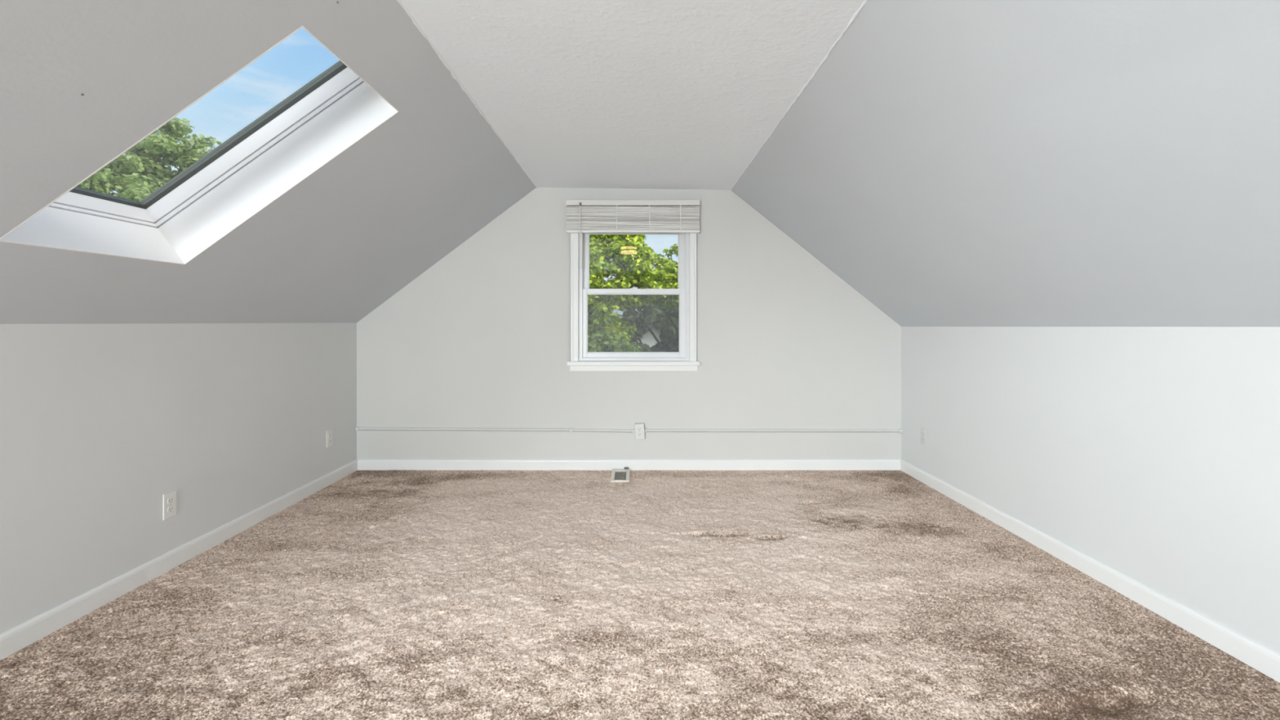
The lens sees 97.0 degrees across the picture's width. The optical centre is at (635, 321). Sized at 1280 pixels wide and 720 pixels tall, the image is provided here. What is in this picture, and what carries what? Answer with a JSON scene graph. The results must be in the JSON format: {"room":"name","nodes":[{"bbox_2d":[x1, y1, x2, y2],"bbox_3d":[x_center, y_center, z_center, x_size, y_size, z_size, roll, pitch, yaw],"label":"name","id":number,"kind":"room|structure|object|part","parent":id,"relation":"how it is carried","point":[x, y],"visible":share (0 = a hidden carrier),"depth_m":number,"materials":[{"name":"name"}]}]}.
{"room":"empty attic room","nodes":[
{"label":"empty attic room","id":0,"kind":"room"},
{"bbox_2d":[0,323,356,634],"bbox_3d":[-2.305,0.736,0.637,0.200,1.458,8.074,0,0,0],"label":"wall","id":1,"kind":"structure","parent":0,"point":[99,423],"depth_m":2.53,"materials":[{"name":"grey paint"}]},
{"bbox_2d":[163,489,176,519],"bbox_3d":[-2.201,0.864,2.677,0.008,0.121,0.074,0,0,0],"label":"power outlet","id":2,"kind":"object","parent":1,"relation":"attached to","point":[170,498],"visible":1,"depth_m":2.67,"materials":[{"name":"white plastic"}]},
{"bbox_2d":[167,497,173,504],"bbox_3d":[-2.199,0.844,2.677,0.004,0.027,0.034,0,0,0],"label":"socket","id":3,"kind":"object","parent":2,"relation":"attached to","point":[170,500],"depth_m":2.68,"materials":[{"name":"grey plastic"}]},
{"bbox_2d":[167,506,173,512],"bbox_3d":[-2.199,0.885,2.677,0.004,0.027,0.034,0,0,0],"label":"socket","id":4,"kind":"object","parent":2,"relation":"attached to","point":[170,508],"depth_m":2.68,"materials":[{"name":"grey plastic"}]},
{"bbox_2d":[0,459,357,660],"bbox_3d":[-2.199,1.134,0.537,0.013,0.102,7.874,0,0,0],"label":"baseboard","id":5,"kind":"structure","parent":1,"relation":"attached to","point":[15,639],"depth_m":2.53,"materials":[{"name":"white wood"}]},
{"bbox_2d":[326,429,332,448],"bbox_3d":[-2.201,0.836,4.070,0.008,0.121,0.074,0,0,0],"label":"power outlet","id":6,"kind":"object","parent":1,"relation":"attached to","point":[329,433],"visible":1,"depth_m":4.06,"materials":[{"name":"white plastic"}]},
{"bbox_2d":[0,0,536,324],"bbox_3d":[-1.552,-0.604,0.637,1.706,1.350,8.074,0,0,0],"label":"ceiling","id":7,"kind":"structure","parent":0,"point":[336,246],"depth_m":2.10,"materials":[{"name":"grey paint"}]},
{"bbox_2d":[0,25,399,264],"bbox_3d":[-1.563,-0.712,2.038,1.115,0.949,0.923,0,0,0],"label":"window","id":8,"kind":"structure","parent":7,"relation":"attached to","point":[80,219],"depth_m":2.36,"materials":[{"name":"white paint"}]},
{"bbox_3d":[-1.589,-0.761,2.038,1.030,0.815,0.860,0,0,0],"label":"skylight frame","id":9,"kind":"part","parent":8,"relation":"part of","materials":[{"name":"white plastic"}]},
{"bbox_2d":[356,187,901,459],"bbox_3d":[-0.055,0.201,4.554,4.300,2.528,0.160,0,0,0],"label":"wall","id":10,"kind":"structure","parent":0,"point":[481,338],"depth_m":4.47,"materials":[{"name":"grey paint"}]},
{"bbox_2d":[396,0,537,187],"bbox_3d":[-0.784,-1.066,2.838,0.026,0.024,3.277,0,0,0],"label":"trim","id":11,"kind":"structure","parent":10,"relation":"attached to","point":[453,74],"depth_m":2.45,"materials":[{"name":"white paint"}]},
{"bbox_2d":[355,426,635,432],"bbox_3d":[-1.107,0.850,4.463,2.195,0.045,0.021,0,0,0],"label":"cord cover","id":12,"kind":"object","parent":10,"relation":"attached to","point":[571,429],"visible":1,"depth_m":4.46,"materials":[{"name":"white plastic"}]},
{"bbox_2d":[357,458,900,470],"bbox_3d":[-0.055,1.134,4.467,4.274,0.102,0.013,0,0,0],"label":"baseboard","id":13,"kind":"structure","parent":10,"relation":"attached to","point":[362,464],"depth_m":4.46,"materials":[{"name":"white wood"}]},
{"bbox_2d":[566,233,700,371],"bbox_3d":[-0.020,-0.265,4.526,1.045,1.303,0.205,0,0,0],"label":"window","id":14,"kind":"structure","parent":10,"relation":"in","point":[581,360],"depth_m":4.47,"materials":[{"name":"white plastic"}]},
{"bbox_2d":[565,200,700,269],"bbox_3d":[-0.023,-0.677,4.412,1.040,0.537,0.076,0,0,0],"label":"window blind","id":15,"kind":"object","parent":14,"relation":"attached to","point":[583,216],"visible":1,"depth_m":4.39,"materials":[{"name":"white"}]},
{"bbox_3d":[-0.023,-0.704,4.418,1.040,0.018,0.054,0,0,0],"label":"rail","id":16,"kind":"part","parent":15,"relation":"part of","materials":[{"name":"white plastic"}]},
{"bbox_3d":[-0.016,-0.534,4.563,0.840,0.629,0.034,0,0,0],"label":"sash","id":17,"kind":"part","parent":14,"relation":"part of","materials":[{"name":"white plastic"}]},
{"bbox_3d":[-0.016,0.009,4.519,0.824,0.548,0.034,0,0,0],"label":"sash","id":18,"kind":"part","parent":14,"relation":"part of","materials":[{"name":"white plastic"}]},
{"bbox_2d":[634,422,644,439],"bbox_3d":[0.029,0.857,4.451,0.084,0.125,0.046,0,0,0],"label":"power outlet","id":19,"kind":"object","parent":10,"relation":"attached to","point":[639,429],"visible":1,"depth_m":4.43,"materials":[{"name":"plastic"}]},
{"bbox_2d":[644,428,902,432],"bbox_3d":[1.081,0.857,4.463,2.028,0.030,0.021,0,0,0],"label":"cord cover","id":20,"kind":"object","parent":10,"relation":"attached to","point":[900,430],"visible":1,"depth_m":4.46,"materials":[{"name":"white plastic"}]},
{"bbox_2d":[729,0,867,190],"bbox_3d":[0.747,-1.044,2.838,0.020,0.017,3.276,0,0,0],"label":"trim","id":21,"kind":"structure","parent":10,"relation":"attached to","point":[864,3],"depth_m":2.42,"materials":[{"name":"white paint"}]},
{"bbox_2d":[400,0,864,190],"bbox_3d":[-0.018,-1.147,0.637,1.731,0.214,8.074,0,0,0],"label":"ceiling","id":22,"kind":"structure","parent":0,"point":[597,94],"depth_m":2.41,"materials":[{"name":"white paint"}]},
{"bbox_2d":[0,470,1279,719],"bbox_3d":[-0.054,1.167,0.537,4.302,0.048,7.874,0,0,0],"label":"floor","id":23,"kind":"structure","parent":0,"point":[375,594],"depth_m":2.23,"materials":[{"name":"beige carpet"}]},
{"bbox_2d":[610,466,630,482],"bbox_3d":[-0.117,1.168,4.288,0.138,0.054,0.337,0,0,0],"label":"floor vent","id":24,"kind":"object","parent":23,"relation":"in","point":[626,470],"visible":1,"depth_m":4.28,"materials":[{"name":"white metal"}]},
{"bbox_2d":[731,0,1279,326],"bbox_3d":[1.480,-0.576,0.637,1.628,1.358,8.074,0,0,0],"label":"ceiling","id":25,"kind":"structure","parent":0,"point":[952,162],"depth_m":1.94,"materials":[{"name":"grey paint"}]},
{"bbox_2d":[901,326,1279,654],"bbox_3d":[2.195,0.721,0.637,0.200,1.488,8.074,0,0,0],"label":"wall","id":26,"kind":"structure","parent":0,"point":[1152,454],"depth_m":2.42,"materials":[{"name":"grey paint"}]},
{"bbox_2d":[920,426,925,445],"bbox_3d":[2.091,0.834,4.132,0.008,0.121,0.074,0,0,0],"label":"power outlet","id":27,"kind":"object","parent":26,"relation":"attached to","point":[922,431],"visible":1,"depth_m":4.13,"materials":[{"name":"grey plastic"}]},
{"bbox_2d":[900,459,1279,682],"bbox_3d":[2.088,1.134,0.537,0.013,0.102,7.874,0,0,0],"label":"baseboard","id":28,"kind":"structure","parent":26,"relation":"attached to","point":[1255,655],"depth_m":2.40,"materials":[{"name":"white wood"}]},
{"label":"outside","id":29,"kind":"structure","parent":0,"visible":0},
{"bbox_3d":[0.000,4.315,35.000,140.000,0.300,150.000,0,0,0],"label":"ground","id":30,"kind":"structure","parent":29,"visible":0},
{"bbox_2d":[75,116,221,201],"bbox_3d":[-11.814,-0.078,12.204,6.582,8.903,5.226,0,0,0],"label":"tree","id":31,"kind":"object","parent":30,"relation":"on","point":[135,178],"visible":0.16,"depth_m":11.83,"materials":[{"name":"green plant"}]},
{"bbox_2d":[587,302,610,326],"bbox_3d":[-4.119,0.531,24.028,7.222,7.685,4.182,0,0,-6],"label":"tree","id":32,"kind":"object","parent":30,"relation":"on","point":[591,312],"visible":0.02,"depth_m":23.34,"materials":[{"name":"green plant"}]},
{"bbox_2d":[587,330,640,351],"bbox_3d":[-0.557,2.258,9.368,1.765,4.232,1.849,0,0,0],"label":"tree","id":33,"kind":"object","parent":30,"relation":"on","point":[599,342],"visible":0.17,"depth_m":9.31,"materials":[{"name":"green plant"}]},
{"bbox_2d":[587,234,666,342],"bbox_3d":[-2.059,0.441,12.980,5.661,7.864,3.744,0,0,14],"label":"tree","id":34,"kind":"object","parent":30,"relation":"on","point":[630,265],"visible":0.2,"depth_m":12.01,"materials":[{"name":"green plant"}]},
{"bbox_2d":[630,324,662,347],"bbox_3d":[1.000,2.145,33.500,7.200,4.040,7.800,0,0,0],"label":"house","id":35,"kind":"structure","parent":30,"relation":"on","point":[649,340],"depth_m":30.00,"materials":[{"name":"white"}]},
{"bbox_2d":[618,297,679,351],"bbox_3d":[0.938,1.607,19.083,6.406,5.534,3.480,0,0,0],"label":"tree","id":36,"kind":"object","parent":30,"relation":"on","point":[651,314],"visible":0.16,"depth_m":18.62,"materials":[{"name":"green plant"}]},
{"bbox_2d":[647,243,679,339],"bbox_3d":[1.477,1.169,15.254,3.432,6.408,2.566,0,0,0],"label":"tree","id":37,"kind":"object","parent":30,"relation":"on","point":[666,271],"visible":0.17,"depth_m":14.49,"materials":[{"name":"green plant"}]}
]}

